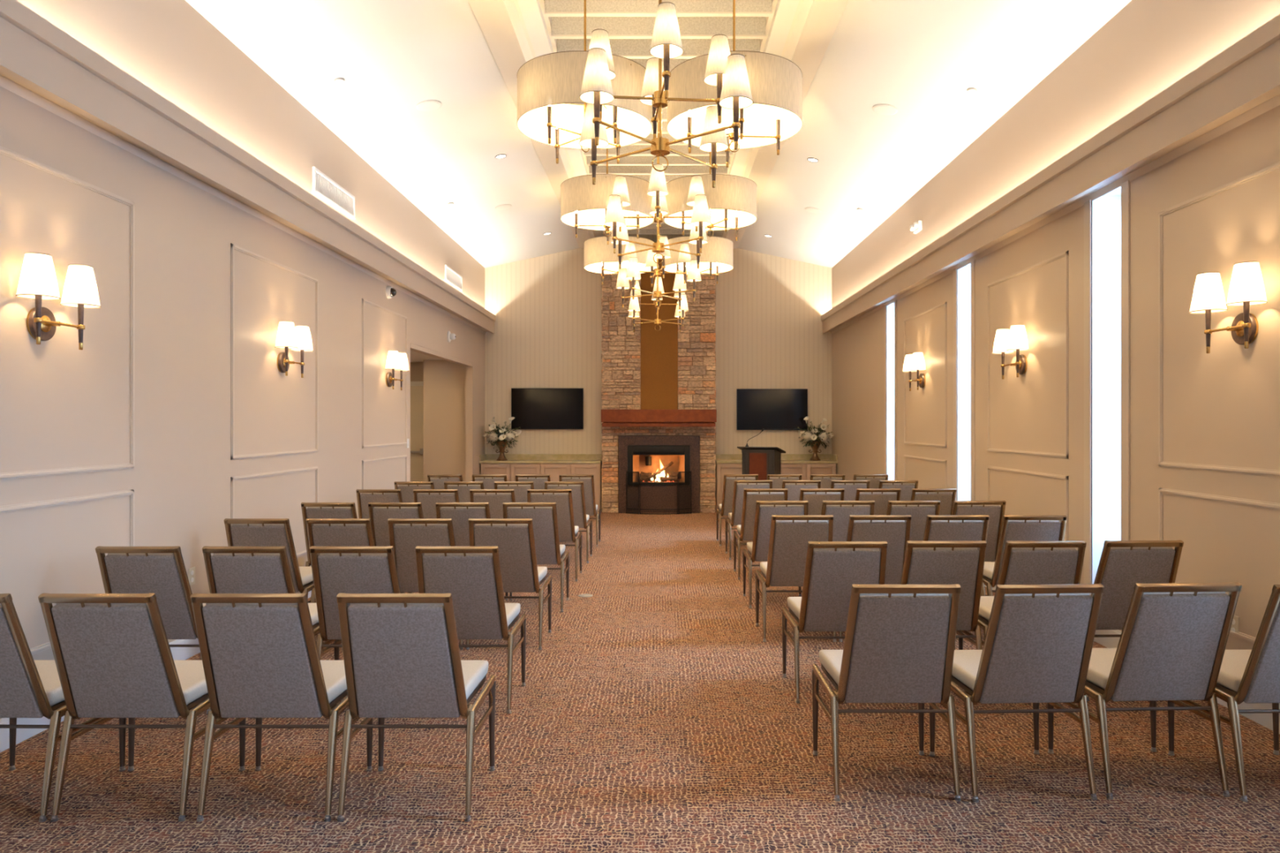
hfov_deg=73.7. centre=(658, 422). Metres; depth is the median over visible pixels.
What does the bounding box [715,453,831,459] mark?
backsplash
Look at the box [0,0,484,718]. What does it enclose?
wall
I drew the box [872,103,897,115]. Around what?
recessed light
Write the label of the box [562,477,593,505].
cushion
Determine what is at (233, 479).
trim
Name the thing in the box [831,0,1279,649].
wall
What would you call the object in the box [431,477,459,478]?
cushion
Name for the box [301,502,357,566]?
banquet chair
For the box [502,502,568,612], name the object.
banquet chair
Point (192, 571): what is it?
socket
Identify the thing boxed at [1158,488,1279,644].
trim
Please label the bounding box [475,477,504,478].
cushion
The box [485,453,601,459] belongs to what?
backsplash
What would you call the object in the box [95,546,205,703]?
banquet chair
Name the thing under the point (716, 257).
drum pendant
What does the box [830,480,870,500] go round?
banquet chair
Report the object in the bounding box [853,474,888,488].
banquet chair
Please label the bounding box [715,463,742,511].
base cabinet
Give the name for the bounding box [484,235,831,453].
wall
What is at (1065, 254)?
trim
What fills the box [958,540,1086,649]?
banquet chair
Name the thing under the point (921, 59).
ceiling
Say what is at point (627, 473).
fire screen
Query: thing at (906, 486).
banquet chair
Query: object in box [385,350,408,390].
wall sconce
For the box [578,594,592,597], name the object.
floor outlet
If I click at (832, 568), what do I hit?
banquet chair
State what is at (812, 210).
ceiling speaker
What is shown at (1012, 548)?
rail
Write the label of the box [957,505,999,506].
rail
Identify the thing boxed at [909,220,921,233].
emergency light
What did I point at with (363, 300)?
trim
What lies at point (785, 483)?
cushion
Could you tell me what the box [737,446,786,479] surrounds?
podium
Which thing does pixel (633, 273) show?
chandelier
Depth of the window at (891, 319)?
11.64 m
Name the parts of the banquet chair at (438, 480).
backrest, frame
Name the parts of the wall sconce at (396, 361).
plate, lamp shade, lamp shade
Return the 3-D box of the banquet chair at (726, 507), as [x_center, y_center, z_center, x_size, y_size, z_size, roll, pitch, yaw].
[1.029,1.099,10.980,0.525,0.912,0.684,0,0,0]
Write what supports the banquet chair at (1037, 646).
on the floor
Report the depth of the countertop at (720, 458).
15.32 m
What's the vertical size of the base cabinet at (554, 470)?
0.849 m
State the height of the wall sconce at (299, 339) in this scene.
0.437 m
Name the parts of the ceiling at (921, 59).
hanger rail, hanger rail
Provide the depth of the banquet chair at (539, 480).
10.61 m
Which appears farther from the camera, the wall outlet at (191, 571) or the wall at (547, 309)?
the wall at (547, 309)
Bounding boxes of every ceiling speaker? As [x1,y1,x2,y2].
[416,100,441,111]
[494,204,511,210]
[804,207,821,213]
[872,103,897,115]
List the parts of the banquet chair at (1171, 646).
leg, rail, seat, leg, leg, frame, backrest, leg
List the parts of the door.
frame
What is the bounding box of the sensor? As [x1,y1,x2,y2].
[447,330,455,342]
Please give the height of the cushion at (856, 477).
0.452 m
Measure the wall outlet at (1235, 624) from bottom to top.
0.115 m
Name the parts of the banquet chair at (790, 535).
leg, rail, seat, leg, backrest, frame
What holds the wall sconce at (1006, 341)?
attached to the wall at (1221, 406)
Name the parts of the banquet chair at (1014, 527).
rail, seat, leg, backrest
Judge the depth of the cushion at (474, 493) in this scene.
8.29 m
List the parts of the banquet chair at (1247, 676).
leg, rail, seat, leg, frame, backrest, leg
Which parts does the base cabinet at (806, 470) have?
door, door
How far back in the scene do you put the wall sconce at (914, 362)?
9.94 m
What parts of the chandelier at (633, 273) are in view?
lamp shade, lamp shade, lamp shade, arm, arm, lamp shade, rod, lamp shade, arm, arm, arm, lamp shade, lamp shade, lamp shade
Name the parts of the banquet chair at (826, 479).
frame, backrest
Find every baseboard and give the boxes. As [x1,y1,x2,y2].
[0,590,311,752]
[984,585,1279,733]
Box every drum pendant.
[516,0,652,164]
[560,148,653,244]
[583,235,654,284]
[664,152,756,240]
[664,235,733,284]
[666,0,802,167]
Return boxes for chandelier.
[578,0,753,187]
[604,110,711,269]
[615,235,702,309]
[628,276,688,332]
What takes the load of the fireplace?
on the floor
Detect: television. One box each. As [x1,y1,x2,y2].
[511,388,583,429]
[736,388,807,430]
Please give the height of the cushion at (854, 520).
0.452 m
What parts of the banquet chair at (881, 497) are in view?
backrest, frame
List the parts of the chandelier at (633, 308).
lamp shade, lamp shade, lamp shade, arm, lamp shade, arm, lamp shade, lamp shade, lamp shade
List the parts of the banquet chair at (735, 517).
leg, seat, leg, frame, backrest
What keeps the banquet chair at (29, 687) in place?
on the floor
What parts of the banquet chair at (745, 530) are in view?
leg, rail, leg, seat, backrest, frame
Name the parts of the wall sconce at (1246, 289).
lamp shade, arm, plate, lamp shade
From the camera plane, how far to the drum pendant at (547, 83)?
5.78 m
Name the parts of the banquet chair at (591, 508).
backrest, frame, leg, leg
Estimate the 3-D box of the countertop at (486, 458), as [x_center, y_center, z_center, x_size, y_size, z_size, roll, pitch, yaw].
[-2.061,0.633,15.094,2.114,0.144,0.507,0,0,0]
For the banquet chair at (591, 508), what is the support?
on the floor
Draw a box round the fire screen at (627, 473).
[626,471,691,514]
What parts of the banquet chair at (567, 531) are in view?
backrest, frame, leg, seat, rail, leg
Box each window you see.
[884,300,897,479]
[953,259,974,500]
[1084,180,1129,631]
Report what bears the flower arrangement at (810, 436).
on the countertop at (720, 458)
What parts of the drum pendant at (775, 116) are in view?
bulb, rod, lamp shade, arm, bulb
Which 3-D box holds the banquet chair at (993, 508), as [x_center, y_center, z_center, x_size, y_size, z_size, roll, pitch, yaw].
[2.653,1.099,7.380,0.525,0.912,0.684,0,0,0]
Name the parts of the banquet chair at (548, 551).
backrest, frame, leg, seat, rail, leg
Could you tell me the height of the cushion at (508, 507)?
0.452 m
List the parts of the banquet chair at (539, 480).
frame, backrest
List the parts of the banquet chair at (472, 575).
backrest, frame, leg, seat, rail, leg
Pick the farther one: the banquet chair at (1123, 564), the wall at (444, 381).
the wall at (444, 381)
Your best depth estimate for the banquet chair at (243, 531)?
5.77 m
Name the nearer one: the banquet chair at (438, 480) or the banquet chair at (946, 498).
the banquet chair at (946, 498)
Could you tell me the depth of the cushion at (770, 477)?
10.69 m
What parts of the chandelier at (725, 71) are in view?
lamp shade, lamp shade, lamp shade, arm, arm, arm, lamp shade, arm, rod, arm, lamp shade, arm, arm, arm, lamp shade, lamp shade, lamp shade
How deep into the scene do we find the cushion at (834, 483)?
9.61 m
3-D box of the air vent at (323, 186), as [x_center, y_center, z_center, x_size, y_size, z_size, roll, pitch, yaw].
[-3.109,-2.195,8.205,0.022,0.230,1.030,0,0,0]
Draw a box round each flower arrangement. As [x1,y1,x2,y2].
[482,416,521,461]
[797,416,833,461]
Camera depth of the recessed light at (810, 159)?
9.94 m
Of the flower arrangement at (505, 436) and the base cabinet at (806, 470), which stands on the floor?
the base cabinet at (806, 470)
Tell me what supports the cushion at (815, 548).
on the banquet chair at (832, 568)
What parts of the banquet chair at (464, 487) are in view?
backrest, frame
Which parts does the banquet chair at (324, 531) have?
leg, frame, backrest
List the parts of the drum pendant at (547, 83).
arm, arm, rod, lamp shade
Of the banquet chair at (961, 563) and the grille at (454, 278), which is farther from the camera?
the grille at (454, 278)
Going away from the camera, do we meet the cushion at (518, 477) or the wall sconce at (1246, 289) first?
the wall sconce at (1246, 289)
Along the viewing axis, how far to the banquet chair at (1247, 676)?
3.55 m
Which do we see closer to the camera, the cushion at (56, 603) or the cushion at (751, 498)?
the cushion at (56, 603)
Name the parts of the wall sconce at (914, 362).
lamp shade, lamp shade, plate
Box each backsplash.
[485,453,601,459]
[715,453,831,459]
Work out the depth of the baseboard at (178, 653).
4.25 m
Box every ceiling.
[185,0,1131,267]
[410,351,441,362]
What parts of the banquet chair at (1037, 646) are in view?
leg, rail, seat, leg, frame, leg, backrest, leg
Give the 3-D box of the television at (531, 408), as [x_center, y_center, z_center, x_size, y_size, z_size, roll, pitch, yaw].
[-1.991,-0.252,15.316,1.292,0.738,0.065,0,0,0]
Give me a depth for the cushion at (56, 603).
3.25 m
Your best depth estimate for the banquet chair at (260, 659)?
3.32 m
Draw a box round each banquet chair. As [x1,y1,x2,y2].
[0,593,126,822]
[38,593,245,822]
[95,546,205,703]
[190,593,373,822]
[201,546,339,714]
[223,518,314,603]
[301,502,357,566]
[306,518,404,603]
[309,546,400,660]
[336,593,495,822]
[355,488,403,518]
[368,502,423,546]
[387,518,463,649]
[394,481,434,502]
[413,488,459,518]
[415,546,526,714]
[426,474,462,489]
[435,502,508,599]
[444,481,484,502]
[466,518,551,649]
[469,488,515,518]
[471,474,506,489]
[493,481,533,502]
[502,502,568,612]
[515,474,550,489]
[527,488,582,581]
[544,481,592,563]
[559,474,600,546]
[715,474,758,546]
[724,480,772,559]
[733,488,787,579]
[742,500,808,608]
[755,515,836,641]
[766,474,801,488]
[782,480,821,500]
[782,541,887,702]
[799,488,844,515]
[809,474,844,488]
[812,584,960,801]
[821,500,875,541]
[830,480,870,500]
[839,515,911,641]
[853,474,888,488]
[855,488,901,515]
[878,480,918,500]
[886,500,940,541]
[900,540,986,649]
[911,488,956,515]
[922,515,989,595]
[928,583,1104,802]
[951,500,1005,561]
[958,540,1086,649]
[982,515,1066,595]
[1047,582,1241,799]
[1084,540,1183,701]
[1167,584,1279,801]
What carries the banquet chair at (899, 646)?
on the floor
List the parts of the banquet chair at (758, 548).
leg, rail, seat, leg, backrest, frame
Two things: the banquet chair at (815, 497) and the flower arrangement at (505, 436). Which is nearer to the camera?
the banquet chair at (815, 497)
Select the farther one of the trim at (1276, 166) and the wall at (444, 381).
the wall at (444, 381)
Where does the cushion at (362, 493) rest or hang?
on the banquet chair at (366, 496)
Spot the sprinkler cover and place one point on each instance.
(971, 91)
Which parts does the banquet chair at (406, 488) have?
backrest, frame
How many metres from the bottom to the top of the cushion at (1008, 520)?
0.452 m
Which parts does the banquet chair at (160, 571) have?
frame, backrest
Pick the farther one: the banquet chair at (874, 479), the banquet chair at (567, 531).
the banquet chair at (874, 479)
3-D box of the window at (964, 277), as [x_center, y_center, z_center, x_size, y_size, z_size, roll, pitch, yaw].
[3.281,-0.117,8.700,0.347,3.044,0.590,0,0,0]
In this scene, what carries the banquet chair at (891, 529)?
on the floor
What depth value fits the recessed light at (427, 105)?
8.01 m
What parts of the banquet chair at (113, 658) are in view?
leg, backrest, frame, leg, leg, seat, rail, leg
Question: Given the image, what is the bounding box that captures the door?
[410,381,423,481]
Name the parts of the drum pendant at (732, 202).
rod, lamp shade, arm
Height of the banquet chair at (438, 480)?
0.912 m
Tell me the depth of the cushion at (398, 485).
9.39 m
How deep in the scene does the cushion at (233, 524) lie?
5.77 m
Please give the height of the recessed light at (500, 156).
0.033 m
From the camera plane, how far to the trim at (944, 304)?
9.43 m
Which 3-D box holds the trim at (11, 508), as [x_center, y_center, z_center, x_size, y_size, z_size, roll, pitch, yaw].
[-3.112,0.775,4.280,0.015,0.760,1.575,0,0,0]
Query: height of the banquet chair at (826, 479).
0.912 m
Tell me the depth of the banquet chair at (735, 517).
9.64 m
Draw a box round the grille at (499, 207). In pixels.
[496,205,511,210]
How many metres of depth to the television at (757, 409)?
15.28 m
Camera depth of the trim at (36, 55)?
5.25 m
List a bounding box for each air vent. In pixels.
[312,166,355,219]
[444,264,462,291]
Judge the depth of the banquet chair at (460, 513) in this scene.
6.92 m
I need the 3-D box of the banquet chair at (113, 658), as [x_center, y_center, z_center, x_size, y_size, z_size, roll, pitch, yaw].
[-2.113,1.099,3.540,0.525,0.912,0.684,0,0,0]
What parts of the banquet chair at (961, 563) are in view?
backrest, leg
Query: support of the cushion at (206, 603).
on the banquet chair at (260, 659)
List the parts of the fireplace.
panel, firebox frame, panel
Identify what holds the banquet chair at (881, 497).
on the floor
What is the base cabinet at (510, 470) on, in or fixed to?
on the floor
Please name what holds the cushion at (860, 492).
on the banquet chair at (881, 497)
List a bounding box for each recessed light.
[333,78,344,84]
[494,154,506,159]
[807,157,818,162]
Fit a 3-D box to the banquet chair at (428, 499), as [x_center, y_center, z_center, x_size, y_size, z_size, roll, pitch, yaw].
[-2.158,1.099,8.580,0.525,0.912,0.684,0,0,0]
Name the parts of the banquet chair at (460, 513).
backrest, frame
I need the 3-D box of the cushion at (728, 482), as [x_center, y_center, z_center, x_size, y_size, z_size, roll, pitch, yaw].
[1.030,0.903,10.780,0.401,0.452,0.192,0,0,0]
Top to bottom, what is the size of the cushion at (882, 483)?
0.452 m
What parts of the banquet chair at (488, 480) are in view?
frame, backrest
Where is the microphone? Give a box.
[745,428,764,446]
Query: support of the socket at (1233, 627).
attached to the wall outlet at (1235, 624)
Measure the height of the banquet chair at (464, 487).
0.912 m
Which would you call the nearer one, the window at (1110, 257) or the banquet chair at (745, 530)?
the window at (1110, 257)
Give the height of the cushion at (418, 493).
0.452 m
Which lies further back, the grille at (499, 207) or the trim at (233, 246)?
the grille at (499, 207)
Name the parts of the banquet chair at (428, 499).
backrest, frame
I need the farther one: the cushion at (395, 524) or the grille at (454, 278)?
the grille at (454, 278)
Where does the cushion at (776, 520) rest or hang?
on the banquet chair at (790, 535)
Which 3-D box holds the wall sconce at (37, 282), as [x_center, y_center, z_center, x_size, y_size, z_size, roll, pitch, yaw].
[-3.020,-0.599,4.295,0.199,0.437,0.482,0,0,0]
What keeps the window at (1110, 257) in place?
in the wall at (1221, 406)
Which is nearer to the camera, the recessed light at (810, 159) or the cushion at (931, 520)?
the cushion at (931, 520)
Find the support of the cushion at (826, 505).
on the banquet chair at (841, 510)
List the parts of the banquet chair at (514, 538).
backrest, frame, leg, seat, rail, leg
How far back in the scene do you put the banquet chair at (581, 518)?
9.43 m
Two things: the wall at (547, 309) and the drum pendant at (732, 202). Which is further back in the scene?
the wall at (547, 309)
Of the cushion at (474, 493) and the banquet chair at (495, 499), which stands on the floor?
the banquet chair at (495, 499)
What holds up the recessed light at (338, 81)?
attached to the ceiling at (921, 59)
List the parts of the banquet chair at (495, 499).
backrest, frame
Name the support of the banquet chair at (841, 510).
on the floor
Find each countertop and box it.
[479,453,601,463]
[715,453,837,463]
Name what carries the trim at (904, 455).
attached to the wall at (1221, 406)
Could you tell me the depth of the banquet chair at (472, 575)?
4.52 m
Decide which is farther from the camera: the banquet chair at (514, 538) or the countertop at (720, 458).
the countertop at (720, 458)
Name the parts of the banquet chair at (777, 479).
backrest, frame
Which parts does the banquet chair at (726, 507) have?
leg, leg, backrest, frame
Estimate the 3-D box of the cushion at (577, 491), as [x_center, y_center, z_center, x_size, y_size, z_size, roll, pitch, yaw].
[-1.034,0.903,9.480,0.401,0.452,0.192,0,0,0]
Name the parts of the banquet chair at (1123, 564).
backrest, frame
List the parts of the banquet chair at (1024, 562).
leg, rail, leg, seat, frame, backrest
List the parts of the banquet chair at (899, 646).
leg, rail, seat, leg, frame, backrest, leg, leg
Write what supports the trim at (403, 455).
attached to the wall at (62, 405)
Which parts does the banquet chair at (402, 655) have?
leg, leg, backrest, frame, leg, seat, rail, leg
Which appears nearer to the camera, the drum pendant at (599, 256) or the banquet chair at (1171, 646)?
the banquet chair at (1171, 646)
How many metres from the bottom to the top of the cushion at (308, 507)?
0.452 m
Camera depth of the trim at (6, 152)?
4.87 m
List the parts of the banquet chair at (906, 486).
backrest, frame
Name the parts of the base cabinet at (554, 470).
door, door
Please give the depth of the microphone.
13.83 m
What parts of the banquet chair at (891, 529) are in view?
backrest, frame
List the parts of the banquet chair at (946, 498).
backrest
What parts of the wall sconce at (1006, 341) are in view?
lamp shade, arm, lamp shade, plate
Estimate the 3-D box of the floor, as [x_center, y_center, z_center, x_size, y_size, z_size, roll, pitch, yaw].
[-0.750,1.615,6.175,8.540,0.120,19.350,0,0,0]
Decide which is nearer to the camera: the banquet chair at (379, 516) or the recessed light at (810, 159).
the banquet chair at (379, 516)
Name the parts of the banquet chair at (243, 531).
backrest, leg, seat, rail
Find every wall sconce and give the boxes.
[15,252,101,350]
[275,320,313,377]
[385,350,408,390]
[902,351,925,391]
[992,324,1029,379]
[1189,261,1267,353]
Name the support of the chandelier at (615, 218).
hanging from the ceiling at (921, 59)
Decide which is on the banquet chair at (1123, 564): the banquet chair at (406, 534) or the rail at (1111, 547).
the rail at (1111, 547)
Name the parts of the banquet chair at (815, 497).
backrest, frame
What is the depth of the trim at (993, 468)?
6.88 m
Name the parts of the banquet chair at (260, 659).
leg, leg, backrest, frame, leg, seat, rail, leg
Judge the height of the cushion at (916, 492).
0.452 m
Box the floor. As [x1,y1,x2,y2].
[0,510,1279,852]
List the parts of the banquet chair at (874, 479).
frame, backrest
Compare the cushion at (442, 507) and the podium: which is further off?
the podium
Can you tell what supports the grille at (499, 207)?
attached to the ceiling speaker at (504, 206)
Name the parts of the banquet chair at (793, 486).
backrest, frame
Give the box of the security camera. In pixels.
[386,285,396,298]
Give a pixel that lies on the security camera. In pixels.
(390, 291)
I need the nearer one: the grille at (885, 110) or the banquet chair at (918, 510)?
the banquet chair at (918, 510)
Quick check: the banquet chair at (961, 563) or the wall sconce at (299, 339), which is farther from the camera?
the wall sconce at (299, 339)
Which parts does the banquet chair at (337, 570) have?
leg, backrest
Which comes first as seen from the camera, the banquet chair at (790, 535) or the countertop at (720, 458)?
the banquet chair at (790, 535)
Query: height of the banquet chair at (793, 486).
0.912 m
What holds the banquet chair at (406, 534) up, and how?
on the floor
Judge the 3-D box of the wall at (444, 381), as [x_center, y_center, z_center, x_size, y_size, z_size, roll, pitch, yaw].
[-4.170,0.205,12.575,1.860,2.700,5.150,0,0,0]
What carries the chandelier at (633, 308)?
hanging from the ceiling at (921, 59)
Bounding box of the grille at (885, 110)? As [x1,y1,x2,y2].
[874,106,895,115]
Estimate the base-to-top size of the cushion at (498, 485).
0.452 m
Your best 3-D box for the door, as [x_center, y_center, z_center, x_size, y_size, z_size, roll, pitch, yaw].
[-4.500,0.415,14.934,1.200,2.280,0.128,0,0,0]
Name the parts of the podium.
panel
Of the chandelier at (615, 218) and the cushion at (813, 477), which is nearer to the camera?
the chandelier at (615, 218)
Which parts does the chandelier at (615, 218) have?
lamp shade, lamp shade, lamp shade, arm, arm, arm, lamp shade, rod, lamp shade, arm, arm, arm, lamp shade, lamp shade, lamp shade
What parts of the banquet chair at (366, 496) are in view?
backrest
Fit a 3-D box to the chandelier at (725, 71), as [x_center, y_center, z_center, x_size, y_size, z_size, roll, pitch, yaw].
[0.010,-2.573,4.760,0.900,2.344,0.900,0,0,-6]
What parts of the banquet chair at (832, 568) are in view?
leg, rail, seat, leg, frame, backrest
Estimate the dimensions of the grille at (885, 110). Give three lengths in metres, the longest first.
0.208 x 0.208 x 0.014 m
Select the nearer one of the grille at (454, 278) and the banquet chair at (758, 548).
the banquet chair at (758, 548)
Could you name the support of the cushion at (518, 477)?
on the banquet chair at (539, 480)
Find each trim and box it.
[0,0,495,333]
[0,146,134,479]
[0,488,134,655]
[230,243,318,459]
[230,466,318,556]
[361,298,407,448]
[361,454,407,489]
[821,13,1279,333]
[903,302,946,448]
[903,454,946,488]
[986,250,1068,457]
[986,465,1068,541]
[1158,161,1279,476]
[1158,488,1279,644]
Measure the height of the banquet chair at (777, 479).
0.912 m
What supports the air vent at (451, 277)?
in the wall at (62, 405)
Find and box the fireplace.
[600,241,716,513]
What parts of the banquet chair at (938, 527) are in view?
backrest, frame, leg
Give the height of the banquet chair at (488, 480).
0.912 m
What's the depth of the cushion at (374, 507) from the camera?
6.92 m
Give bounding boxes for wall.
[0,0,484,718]
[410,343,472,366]
[410,360,465,481]
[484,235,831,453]
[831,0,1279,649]
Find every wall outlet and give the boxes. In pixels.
[188,566,195,585]
[1230,615,1239,638]
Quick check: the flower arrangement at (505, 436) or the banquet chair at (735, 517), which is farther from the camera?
the flower arrangement at (505, 436)
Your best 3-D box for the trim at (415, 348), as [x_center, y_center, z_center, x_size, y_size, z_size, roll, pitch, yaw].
[-3.180,-0.974,12.530,0.120,0.058,3.580,0,0,0]
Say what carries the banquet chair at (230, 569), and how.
on the floor
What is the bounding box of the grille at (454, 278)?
[446,267,461,288]
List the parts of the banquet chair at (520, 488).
frame, backrest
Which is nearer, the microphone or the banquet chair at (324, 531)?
the banquet chair at (324, 531)
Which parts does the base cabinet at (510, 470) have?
door, door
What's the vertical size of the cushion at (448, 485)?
0.452 m
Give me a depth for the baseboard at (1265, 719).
4.51 m
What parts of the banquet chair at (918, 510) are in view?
frame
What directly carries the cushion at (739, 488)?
on the banquet chair at (735, 517)
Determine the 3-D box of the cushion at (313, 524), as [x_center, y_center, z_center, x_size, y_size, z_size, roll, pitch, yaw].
[-2.151,0.903,5.861,0.401,0.452,0.192,0,0,0]
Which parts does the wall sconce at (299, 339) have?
plate, lamp shade, arm, lamp shade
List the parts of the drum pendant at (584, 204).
arm, lamp shade, rod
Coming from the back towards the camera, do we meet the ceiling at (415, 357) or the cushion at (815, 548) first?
the ceiling at (415, 357)
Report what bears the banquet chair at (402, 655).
on the floor
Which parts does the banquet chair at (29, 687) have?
leg, backrest, frame, seat, leg, rail, leg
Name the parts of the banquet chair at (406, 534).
frame, backrest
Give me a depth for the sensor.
12.65 m
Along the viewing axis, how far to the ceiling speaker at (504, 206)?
11.78 m
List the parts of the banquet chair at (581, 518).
backrest, frame, leg, leg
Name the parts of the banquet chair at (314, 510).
backrest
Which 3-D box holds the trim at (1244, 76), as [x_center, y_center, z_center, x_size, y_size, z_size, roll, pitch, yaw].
[3.022,-1.765,6.074,0.194,0.320,18.549,0,0,0]
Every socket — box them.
[191,570,194,582]
[1231,618,1235,631]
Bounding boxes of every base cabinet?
[480,463,540,481]
[540,462,602,511]
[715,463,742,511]
[781,463,835,479]
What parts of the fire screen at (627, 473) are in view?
panel, panel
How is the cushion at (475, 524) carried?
on the banquet chair at (514, 538)
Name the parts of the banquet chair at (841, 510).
frame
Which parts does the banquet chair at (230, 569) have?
frame, backrest, seat, rail, leg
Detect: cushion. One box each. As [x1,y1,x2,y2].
[56,603,146,604]
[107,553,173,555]
[205,603,297,604]
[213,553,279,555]
[232,524,284,524]
[307,506,351,507]
[313,524,365,525]
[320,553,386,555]
[350,603,443,604]
[361,493,397,493]
[373,506,417,508]
[395,524,447,525]
[398,484,431,485]
[417,493,454,493]
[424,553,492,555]
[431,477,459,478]
[440,506,484,508]
[448,484,480,485]
[474,493,511,493]
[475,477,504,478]
[475,524,528,525]
[497,484,530,485]
[507,506,552,508]
[518,477,547,478]
[547,484,583,517]
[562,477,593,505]
[724,477,755,502]
[733,483,768,517]
[745,492,783,508]
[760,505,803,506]
[769,477,798,478]
[776,520,827,521]
[785,483,817,484]
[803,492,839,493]
[813,477,841,478]
[813,547,879,550]
[826,505,869,506]
[834,483,866,484]
[853,520,904,521]
[856,477,884,478]
[859,492,896,493]
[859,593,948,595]
[882,483,914,484]
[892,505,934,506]
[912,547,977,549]
[915,492,951,493]
[931,520,982,521]
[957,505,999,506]
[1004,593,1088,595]
[1008,520,1058,521]
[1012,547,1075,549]
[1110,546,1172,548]
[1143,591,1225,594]
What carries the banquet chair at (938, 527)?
on the floor
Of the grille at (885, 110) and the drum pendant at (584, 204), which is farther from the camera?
the drum pendant at (584, 204)
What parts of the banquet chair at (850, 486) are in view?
backrest, frame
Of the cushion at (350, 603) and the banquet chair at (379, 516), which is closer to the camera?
the cushion at (350, 603)
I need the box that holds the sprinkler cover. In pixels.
[967,88,977,93]
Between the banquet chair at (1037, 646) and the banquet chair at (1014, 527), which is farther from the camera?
the banquet chair at (1014, 527)
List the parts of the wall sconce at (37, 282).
lamp shade, plate, arm, lamp shade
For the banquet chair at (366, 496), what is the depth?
8.27 m
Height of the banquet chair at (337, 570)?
0.912 m
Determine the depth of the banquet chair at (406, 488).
9.37 m
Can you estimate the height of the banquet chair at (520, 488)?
0.912 m
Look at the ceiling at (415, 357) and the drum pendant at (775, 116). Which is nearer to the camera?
the drum pendant at (775, 116)

